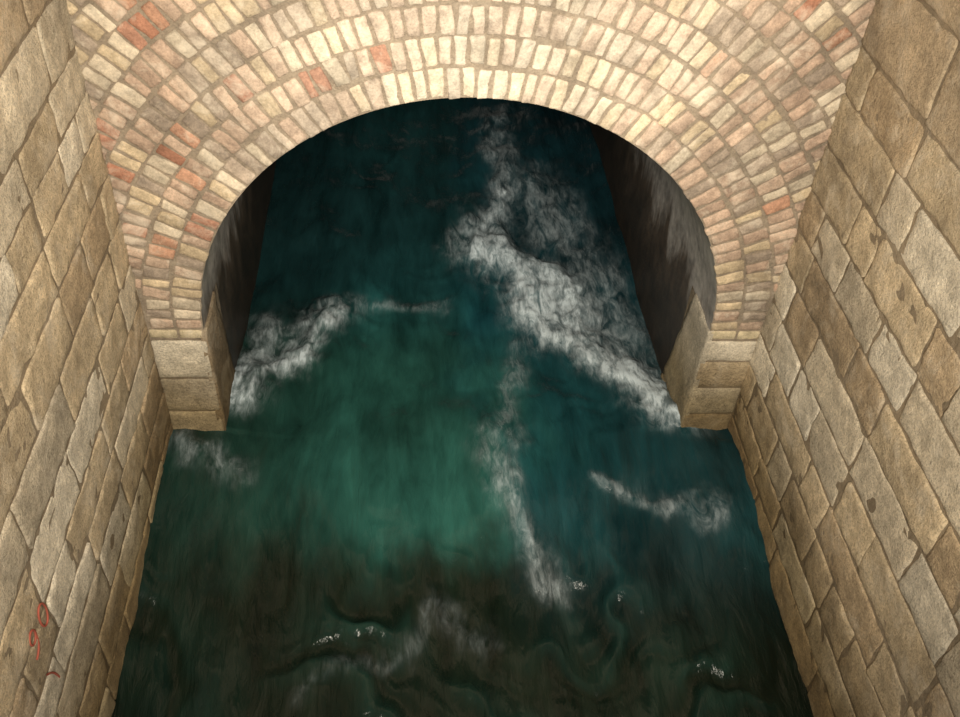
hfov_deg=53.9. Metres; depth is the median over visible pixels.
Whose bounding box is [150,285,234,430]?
stone pier
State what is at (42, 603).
graffiti mark
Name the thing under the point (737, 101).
wall
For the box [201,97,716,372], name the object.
vault
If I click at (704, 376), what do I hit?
stone pier
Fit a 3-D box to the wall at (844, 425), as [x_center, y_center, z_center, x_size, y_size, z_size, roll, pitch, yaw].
[1.765,0.690,2.335,0.367,4.906,5.428,0,44,-5]
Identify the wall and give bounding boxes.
[0,0,172,716]
[66,0,874,339]
[727,0,959,716]
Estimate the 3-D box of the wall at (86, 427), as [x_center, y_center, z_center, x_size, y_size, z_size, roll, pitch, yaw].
[-1.557,0.694,2.070,0.368,4.901,5.434,0,44,-5]
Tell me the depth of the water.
4.85 m
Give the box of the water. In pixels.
[111,97,813,716]
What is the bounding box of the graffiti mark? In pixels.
[29,602,59,677]
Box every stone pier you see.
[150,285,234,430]
[661,286,756,429]

